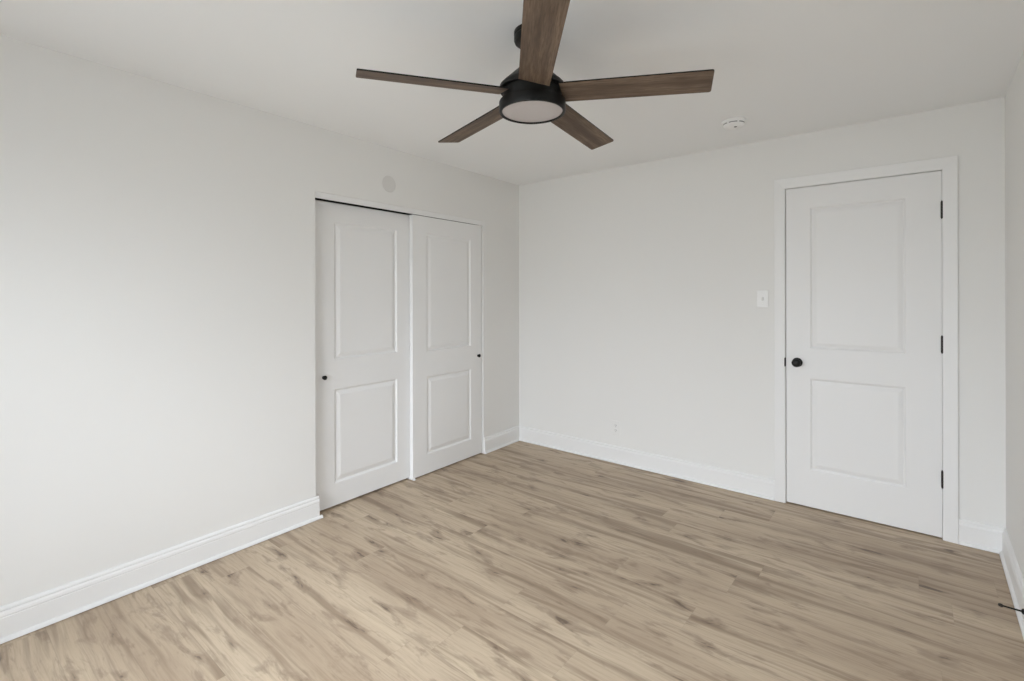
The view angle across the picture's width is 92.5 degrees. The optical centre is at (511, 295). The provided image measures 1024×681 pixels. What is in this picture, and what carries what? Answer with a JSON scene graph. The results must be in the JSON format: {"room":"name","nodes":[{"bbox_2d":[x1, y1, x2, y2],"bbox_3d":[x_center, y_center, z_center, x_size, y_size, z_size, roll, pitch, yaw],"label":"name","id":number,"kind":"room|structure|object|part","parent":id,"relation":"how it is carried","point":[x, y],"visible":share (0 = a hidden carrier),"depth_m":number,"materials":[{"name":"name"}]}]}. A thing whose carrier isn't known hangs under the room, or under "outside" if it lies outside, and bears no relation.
{"room":"empty bedroom","nodes":[
{"label":"empty bedroom","id":0,"kind":"room"},
{"bbox_2d":[0,35,518,606],"bbox_3d":[-1.361,0.168,2.888,0.120,2.400,4.750,0,0,38],"label":"wall","id":1,"kind":"structure","parent":0,"point":[157,238],"depth_m":2.36,"materials":[{"name":"white paint"}]},
{"bbox_2d":[0,496,322,643],"bbox_3d":[-1.908,1.301,2.061,0.029,0.137,2.410,0,0,38],"label":"baseboard","id":2,"kind":"structure","parent":1,"relation":"attached to","point":[22,617],"depth_m":2.29,"materials":[{"name":"white paint"}]},
{"bbox_2d":[315,200,409,510],"bbox_3d":[-1.002,0.381,3.351,0.059,1.948,0.806,0,0,38],"label":"door","id":3,"kind":"structure","parent":1,"relation":"in","point":[362,262],"depth_m":3.31,"materials":[{"name":"white paint"}]},
{"bbox_2d":[382,176,395,191],"bbox_3d":[-0.861,-0.778,3.434,0.002,0.116,0.116,0,0,38],"label":"round cover","id":4,"kind":"object","parent":1,"relation":"attached to","point":[388,183],"visible":1,"depth_m":3.43,"materials":[{"name":"white paint"}]},
{"bbox_2d":[315,191,482,225],"bbox_3d":[-0.767,-0.618,3.641,0.095,0.038,1.556,0,0,38],"label":"trim","id":5,"kind":"structure","parent":1,"relation":"attached to","point":[321,196],"depth_m":3.45,"materials":[{"name":"white paint"}]},
{"bbox_2d":[409,215,481,478],"bbox_3d":[-0.502,0.381,3.927,0.059,1.953,0.766,0,0,38],"label":"door","id":6,"kind":"structure","parent":1,"relation":"in","point":[444,255],"depth_m":3.89,"materials":[{"name":"white paint"}]},
{"bbox_2d":[484,426,519,453],"bbox_3d":[-0.077,1.297,4.415,0.028,0.137,0.506,0,0,38],"label":"baseboard","id":7,"kind":"structure","parent":1,"relation":"attached to","point":[504,438],"depth_m":4.39,"materials":[{"name":"white paint"}]},
{"bbox_3d":[-0.071,1.356,4.410,0.012,0.019,0.506,0,0,38],"label":"shoe moulding","id":8,"kind":"part","parent":7,"relation":"part of","materials":[{"name":"white paint"}]},
{"bbox_2d":[318,200,405,214],"bbox_3d":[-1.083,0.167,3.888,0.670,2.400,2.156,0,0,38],"label":"door track","id":9,"kind":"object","parent":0,"point":[318,200],"depth_m":4.12,"materials":[{"name":"black metal"}]},
{"bbox_2d":[0,441,1023,680],"bbox_3d":[-0.227,1.426,1.997,4.352,0.120,4.850,0,0,39],"label":"floor","id":10,"kind":"structure","parent":0,"point":[520,560],"depth_m":2.18,"materials":[{"name":"beige laminate"}]},
{"bbox_2d":[0,0,1023,184],"bbox_3d":[-0.233,-1.094,1.997,4.352,0.120,4.850,0,0,39],"label":"ceiling","id":11,"kind":"structure","parent":0,"point":[786,68],"depth_m":2.16,"materials":[{"name":"white paint"}]},
{"bbox_2d":[356,0,713,149],"bbox_3d":[0.094,-0.874,1.962,1.284,0.322,1.252,0,0,39],"label":"ceiling fan","id":12,"kind":"object","parent":11,"relation":"hanging from","point":[532,93],"visible":1,"depth_m":1.81,"materials":[{"name":"brown wood"}]},
{"bbox_3d":[-0.287,-0.781,1.800,0.543,0.006,0.123,-1,12,-19],"label":"blade","id":13,"kind":"part","parent":12,"relation":"part of","materials":[{"name":"brown wood"}]},
{"bbox_3d":[-0.155,-0.775,2.236,0.123,0.006,0.543,-14,6,-37],"label":"blade","id":14,"kind":"part","parent":12,"relation":"part of","materials":[{"name":"brown wood"}]},
{"bbox_2d":[502,101,561,121],"bbox_3d":[0.080,-0.719,1.927,0.236,0.011,0.236,0,0,39],"label":"diffuser","id":15,"kind":"object","parent":12,"relation":"attached to","point":[513,111],"depth_m":1.91,"materials":[{"name":"white glass"}]},
{"bbox_3d":[0.087,-0.784,1.538,0.123,0.006,0.543,13,0,-1],"label":"blade","id":16,"kind":"part","parent":12,"relation":"part of","materials":[{"name":"brown wood"}]},
{"bbox_3d":[0.302,-0.769,2.245,0.123,0.006,0.543,-14,-11,34],"label":"blade","id":17,"kind":"part","parent":12,"relation":"part of","materials":[{"name":"brown wood"}]},
{"bbox_3d":[0.451,-0.771,1.814,0.543,0.006,0.123,3,-12,17],"label":"blade","id":18,"kind":"part","parent":12,"relation":"part of","materials":[{"name":"brown wood"}]},
{"bbox_2d":[722,117,745,129],"bbox_3d":[1.324,-1.017,2.926,0.135,0.040,0.135,0,0,39],"label":"smoke detector","id":19,"kind":"object","parent":11,"relation":"attached to","point":[737,122],"visible":1,"depth_m":2.89,"materials":[{"name":"white plastic"}]},
{"bbox_3d":[1.324,-1.032,2.926,0.135,0.012,0.135,0,0,39],"label":"mounting plate","id":20,"kind":"part","parent":19,"relation":"part of","materials":[{"name":"white plastic"}]},
{"bbox_2d":[519,97,1005,527],"bbox_3d":[1.431,0.162,3.591,3.682,2.400,0.120,0,0,39],"label":"wall","id":21,"kind":"structure","parent":0,"point":[639,284],"depth_m":3.57,"materials":[{"name":"white paint"}]},
{"bbox_2d":[612,420,619,435],"bbox_3d":[0.846,1.080,3.986,0.070,0.115,0.007,0,0,39],"label":"wall outlet","id":22,"kind":"object","parent":21,"relation":"attached to","point":[615,424],"visible":1,"depth_m":3.98,"materials":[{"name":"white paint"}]},
{"bbox_2d":[519,425,774,500],"bbox_3d":[0.900,1.295,3.930,2.166,0.137,0.028,0,0,39],"label":"baseboard","id":23,"kind":"structure","parent":21,"relation":"attached to","point":[745,483],"depth_m":3.75,"materials":[{"name":"white paint"}]},
{"bbox_2d":[757,290,767,306],"bbox_3d":[1.683,0.025,3.297,0.070,0.115,0.019,0,0,39],"label":"light switch","id":24,"kind":"object","parent":21,"relation":"attached to","point":[762,295],"visible":1,"depth_m":3.30,"materials":[{"name":"white plastic"}]},
{"bbox_2d":[786,171,943,537],"bbox_3d":[2.093,0.330,2.961,0.777,2.045,0.095,0,0,39],"label":"door","id":25,"kind":"structure","parent":21,"relation":"in","point":[864,338],"depth_m":2.95,"materials":[{"name":"white paint"}]},
{"bbox_3d":[1.830,0.435,3.152,0.060,0.060,0.060,0,0,39],"label":"knob","id":26,"kind":"part","parent":25,"relation":"part of","materials":[{"name":"black metal"}]},
{"bbox_2d":[774,155,958,543],"bbox_3d":[2.129,0.299,3.013,0.901,2.124,0.138,0,0,39],"label":"trim","id":27,"kind":"structure","parent":21,"relation":"attached to","point":[948,166],"depth_m":2.73,"materials":[{"name":"white paint"}]},
{"bbox_2d":[959,518,1003,553],"bbox_3d":[2.513,1.291,2.620,0.184,0.137,0.028,0,0,39],"label":"baseboard","id":28,"kind":"structure","parent":21,"relation":"attached to","point":[973,534],"depth_m":2.62,"materials":[{"name":"white paint"}]},
{"bbox_3d":[2.508,1.350,2.615,0.184,0.019,0.012,0,0,39],"label":"shoe moulding","id":29,"kind":"part","parent":28,"relation":"part of","materials":[{"name":"white paint"}]},
{"bbox_2d":[1005,51,1023,578],"bbox_3d":[1.189,0.163,0.818,0.120,2.400,4.750,0,0,40],"label":"wall","id":30,"kind":"structure","parent":0,"point":[1014,98],"depth_m":2.29,"materials":[{"name":"white paint"}]},
{"bbox_2d":[998,603,1023,614],"bbox_3d":[2.062,1.293,2.024,0.078,0.024,0.024,0,0,40],"label":"door stop","id":31,"kind":"object","parent":30,"relation":"attached to","point":[999,604],"visible":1,"depth_m":2.02,"materials":[{"name":"black metal"}]},
{"bbox_2d":[999,528,1023,638],"bbox_3d":[1.151,1.294,0.884,0.028,0.137,4.440,0,0,40],"label":"baseboard","id":32,"kind":"structure","parent":30,"relation":"attached to","point":[1013,574],"depth_m":2.24,"materials":[{"name":"white paint"}]}
]}

